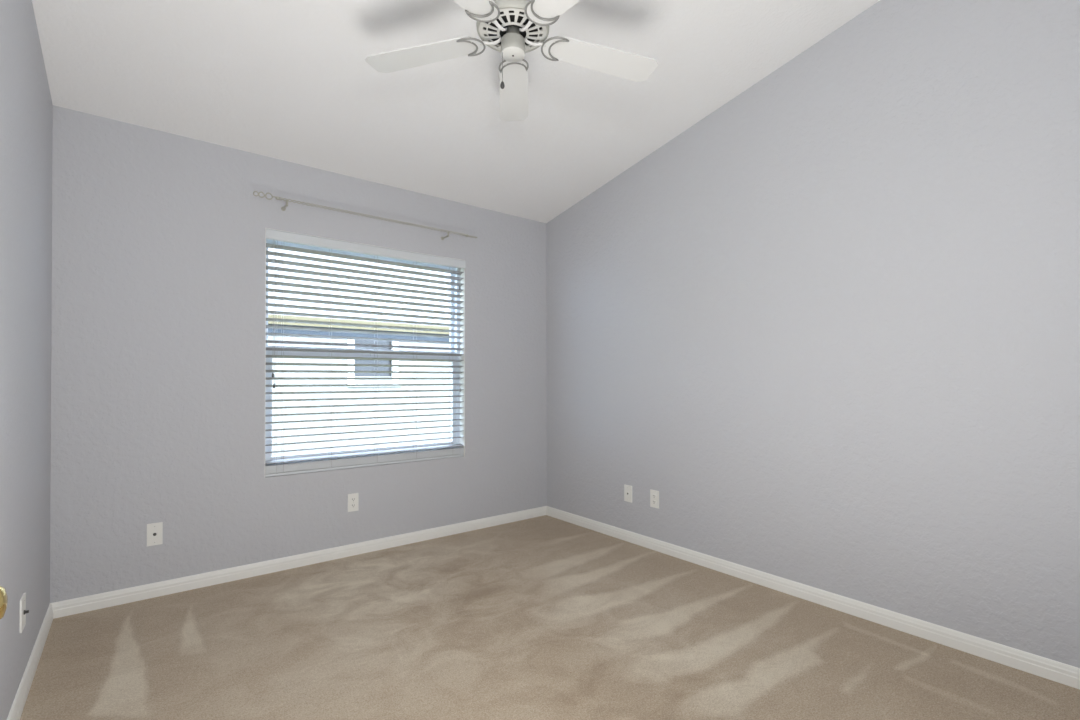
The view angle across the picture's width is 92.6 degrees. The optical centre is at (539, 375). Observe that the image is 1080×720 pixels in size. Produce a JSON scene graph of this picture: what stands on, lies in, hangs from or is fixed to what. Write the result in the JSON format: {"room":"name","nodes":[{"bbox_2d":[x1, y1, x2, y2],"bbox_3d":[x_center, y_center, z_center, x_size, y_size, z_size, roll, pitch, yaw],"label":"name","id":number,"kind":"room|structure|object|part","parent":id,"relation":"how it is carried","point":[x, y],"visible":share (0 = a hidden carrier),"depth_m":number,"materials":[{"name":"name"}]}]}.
{"room":"empty bedroom","nodes":[
{"label":"empty bedroom","id":0,"kind":"room"},
{"bbox_2d":[0,0,52,719],"bbox_3d":[-1.321,-0.355,1.089,0.120,3.189,3.383,0,-1,-38],"label":"wall","id":1,"kind":"structure","parent":0,"point":[26,106],"depth_m":1.82,"materials":[{"name":"grey paint"}]},
{"bbox_2d":[20,593,28,632],"bbox_3d":[-1.820,0.836,1.825,0.018,0.114,0.085,0,-1,-38],"label":"wall plate","id":2,"kind":"object","parent":1,"relation":"attached to","point":[23,611],"visible":1,"depth_m":1.82,"materials":[{"name":"white plastic"}]},
{"bbox_3d":[-1.825,0.836,1.821,0.006,0.114,0.085,0,-1,-38],"label":"plate","id":3,"kind":"part","parent":2,"relation":"part of","materials":[{"name":"white plastic"}]},
{"bbox_2d":[7,603,52,719],"bbox_3d":[-1.274,1.103,1.128,0.014,0.072,3.363,0,-1,-38],"label":"baseboard","id":4,"kind":"structure","parent":1,"relation":"attached to","point":[19,701],"depth_m":1.93,"materials":[{"name":"white paint"}]},
{"bbox_2d":[50,105,546,602],"bbox_3d":[-1.184,-0.039,3.452,3.266,2.590,0.160,0,-1,-38],"label":"wall","id":5,"kind":"structure","parent":0,"point":[158,314],"depth_m":2.85,"materials":[{"name":"grey paint"}]},
{"bbox_2d":[147,522,162,545],"bbox_3d":[-2.004,0.826,2.685,0.066,0.114,0.018,0,-1,-38],"label":"wall plate","id":6,"kind":"object","parent":5,"relation":"attached to","point":[154,530],"visible":1,"depth_m":2.69,"materials":[{"name":"white plastic"}]},
{"bbox_2d":[51,506,545,618],"bbox_3d":[-1.129,1.119,3.376,3.026,0.072,0.014,0,-1,-38],"label":"baseboard","id":7,"kind":"structure","parent":5,"relation":"attached to","point":[147,591],"depth_m":3.00,"materials":[{"name":"white paint"}]},
{"bbox_2d":[348,493,358,511],"bbox_3d":[-1.203,0.816,3.323,0.068,0.114,0.008,0,-1,-38],"label":"power outlet","id":8,"kind":"object","parent":5,"relation":"attached to","point":[353,499],"visible":1,"depth_m":3.32,"materials":[{"name":"white plastic"}]},
{"bbox_2d":[265,228,464,464],"bbox_3d":[-1.147,-0.110,3.511,1.396,1.507,0.204,0,-1,-38],"label":"window","id":9,"kind":"structure","parent":5,"relation":"in","point":[268,456],"depth_m":3.53,"materials":[{"name":"white plastic"}]},
{"bbox_3d":[-1.165,-0.478,3.537,1.284,0.690,0.027,0,-1,-38],"label":"sash","id":10,"kind":"part","parent":9,"relation":"part of","materials":[{"name":"white plastic"}]},
{"bbox_3d":[-1.143,0.185,3.505,1.284,0.727,0.030,0,-1,-38],"label":"sash","id":11,"kind":"part","parent":9,"relation":"part of","materials":[{"name":"white plastic"}]},
{"bbox_2d":[265,228,465,476],"bbox_3d":[-1.098,-0.131,3.450,1.332,1.457,0.071,0,-1,-38],"label":"window blind","id":12,"kind":"object","parent":9,"relation":"attached to","point":[271,234],"visible":0.88,"depth_m":3.38,"materials":[{"name":"white plastic"}]},
{"bbox_3d":[-1.568,-0.380,3.046,0.002,0.856,0.004,0,-1,-38],"label":"lift cord","id":13,"kind":"part","parent":12,"relation":"part of","materials":[{"name":"white fabric"}]},
{"bbox_3d":[-1.548,-0.117,3.105,0.001,1.387,0.055,0,-1,-38],"label":"ladder cord","id":14,"kind":"part","parent":12,"relation":"part of","materials":[{"name":"white fabric"}]},
{"bbox_3d":[-1.331,-0.116,3.277,0.001,1.387,0.055,0,-1,-38],"label":"ladder cord","id":15,"kind":"part","parent":12,"relation":"part of","materials":[{"name":"white fabric"}]},
{"bbox_3d":[-1.103,0.589,3.451,1.326,0.016,0.048,0,-1,-38],"label":"rail","id":16,"kind":"part","parent":12,"relation":"part of","materials":[{"name":"white plastic"}]},
{"bbox_3d":[-1.099,-0.115,3.460,0.001,1.387,0.055,0,-1,-38],"label":"ladder cord","id":17,"kind":"part","parent":12,"relation":"part of","materials":[{"name":"white fabric"}]},
{"bbox_3d":[-0.880,-0.114,3.633,0.001,1.387,0.055,0,-1,-38],"label":"ladder cord","id":18,"kind":"part","parent":12,"relation":"part of","materials":[{"name":"white fabric"}]},
{"bbox_3d":[-0.656,-0.113,3.810,0.001,1.387,0.055,0,-1,-38],"label":"ladder cord","id":19,"kind":"part","parent":12,"relation":"part of","materials":[{"name":"white fabric"}]},
{"bbox_2d":[253,191,477,239],"bbox_3d":[-1.061,-1.013,3.386,1.467,0.063,0.107,0,-1,-38],"label":"curtain rod","id":20,"kind":"object","parent":5,"relation":"attached to","point":[276,198],"visible":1,"depth_m":3.24,"materials":[{"name":"beige metal"}]},
{"bbox_3d":[-1.023,-1.022,3.370,1.245,0.018,0.019,0,-1,-38],"label":"twisted rod","id":21,"kind":"part","parent":20,"relation":"part of","materials":[{"name":"beige metal"}]},
{"bbox_2d":[32,0,879,222],"bbox_3d":[-0.094,-1.662,2.081,3.266,0.794,3.683,0,-1,-38],"label":"ceiling","id":22,"kind":"structure","parent":0,"point":[292,81],"depth_m":2.57,"materials":[{"name":"white paint"}]},
{"bbox_2d":[365,0,657,121],"bbox_3d":[-0.073,-1.363,1.885,1.170,0.615,1.113,0,-1,-38],"label":"ceiling fan","id":23,"kind":"object","parent":22,"relation":"hanging from","point":[512,28],"visible":1,"depth_m":1.99,"materials":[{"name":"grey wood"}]},
{"bbox_3d":[-0.461,-1.253,2.020,0.450,0.027,0.136,0,0,16],"label":"blade","id":24,"kind":"part","parent":23,"relation":"part of","materials":[{"name":"white wood"}]},
{"bbox_3d":[-0.309,-1.256,1.606,0.136,0.027,0.450,0,0,34],"label":"blade","id":25,"kind":"part","parent":23,"relation":"part of","materials":[{"name":"white wood"}]},
{"bbox_3d":[-0.180,-1.255,1.940,0.079,0.020,0.018,0,0,16],"label":"bracket arm","id":26,"kind":"part","parent":23,"relation":"part of","materials":[{"name":"white metal"}]},
{"bbox_3d":[-0.147,-1.255,1.849,0.018,0.020,0.079,0,0,33],"label":"bracket arm","id":27,"kind":"part","parent":23,"relation":"part of","materials":[{"name":"white metal"}]},
{"bbox_3d":[-0.115,-1.252,2.293,0.136,0.027,0.450,0,0,-2],"label":"blade","id":28,"kind":"part","parent":23,"relation":"part of","materials":[{"name":"white wood"}]},
{"bbox_3d":[-0.049,-1.255,1.853,0.018,0.020,0.079,0,-1,-38],"label":"bracket arm","id":29,"kind":"part","parent":23,"relation":"part of","materials":[{"name":"white metal"}]},
{"bbox_3d":[-0.023,-1.255,1.948,0.079,0.020,0.018,0,0,-20],"label":"bracket arm","id":30,"kind":"part","parent":23,"relation":"part of","materials":[{"name":"white metal"}]},
{"bbox_3d":[0.132,-1.257,1.624,0.136,0.027,0.450,0,-1,-38],"label":"blade","id":31,"kind":"part","parent":23,"relation":"part of","materials":[{"name":"white wood"}]},
{"bbox_3d":[0.252,-1.254,2.048,0.450,0.027,0.136,0,0,-20],"label":"blade","id":32,"kind":"part","parent":23,"relation":"part of","materials":[{"name":"white wood"}]},
{"bbox_2d":[20,515,1079,719],"bbox_3d":[-0.091,1.170,2.061,3.026,0.050,3.363,0,-1,-38],"label":"floor","id":33,"kind":"structure","parent":0,"point":[545,617],"depth_m":2.13,"materials":[{"name":"beige carpet"}]},
{"bbox_2d":[546,0,1079,667],"bbox_3d":[1.148,-0.343,3.039,0.120,3.189,3.383,0,-1,-38],"label":"wall","id":34,"kind":"structure","parent":0,"point":[832,320],"depth_m":2.45,"materials":[{"name":"grey paint"}]},
{"bbox_2d":[624,485,631,502],"bbox_3d":[0.615,0.823,3.604,0.008,0.114,0.070,0,-1,-38],"label":"wall plate","id":35,"kind":"object","parent":34,"relation":"attached to","point":[627,488],"visible":1,"depth_m":3.60,"materials":[{"name":"white plastic"}]},
{"bbox_2d":[650,490,658,508],"bbox_3d":[0.759,0.818,3.421,0.008,0.114,0.070,0,-1,-38],"label":"power outlet","id":36,"kind":"object","parent":34,"relation":"attached to","point":[654,495],"visible":1,"depth_m":3.42,"materials":[{"name":"white plastic"}]},
{"bbox_2d":[546,506,1079,688],"bbox_3d":[1.091,1.115,2.995,0.014,0.072,3.363,0,-1,-38],"label":"baseboard","id":37,"kind":"structure","parent":34,"relation":"attached to","point":[1053,670],"depth_m":2.44,"materials":[{"name":"white paint"}]},
{"bbox_3d":[0.999,-0.360,0.689,3.266,3.189,0.120,0,-1,-38],"label":"wall","id":38,"kind":"structure","parent":0,"visible":0},
{"bbox_2d":[0,586,7,618],"bbox_3d":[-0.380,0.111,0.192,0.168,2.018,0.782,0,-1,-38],"label":"door knob","id":39,"kind":"object","parent":38,"relation":"in","point":[3,594],"depth_m":0.50,"materials":[{"name":"gold metal"}]},
{"label":"outside","id":40,"kind":"structure","parent":0,"visible":0},
{"bbox_3d":[-8.780,1.327,14.344,28.000,0.230,26.587,0,-1,-38],"label":"ground","id":41,"kind":"structure","parent":40,"visible":0},
{"bbox_2d":[268,248,450,455],"bbox_3d":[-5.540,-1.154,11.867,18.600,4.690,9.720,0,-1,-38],"label":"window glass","id":42,"kind":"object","parent":41,"relation":"on","point":[287,331],"visible":0.19,"depth_m":8.28,"materials":[{"name":"grey"}]},
{"bbox_3d":[-2.690,-0.288,8.268,0.620,0.600,0.010,0,-1,-38],"label":"dark pane","id":43,"kind":"part","parent":42,"relation":"part of","materials":[{"name":"clear glass"}]},
{"bbox_3d":[-2.629,-0.208,8.239,0.880,0.760,0.090,0,-1,-38],"label":"window trim","id":44,"kind":"part","parent":42,"relation":"part of","materials":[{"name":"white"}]}
]}

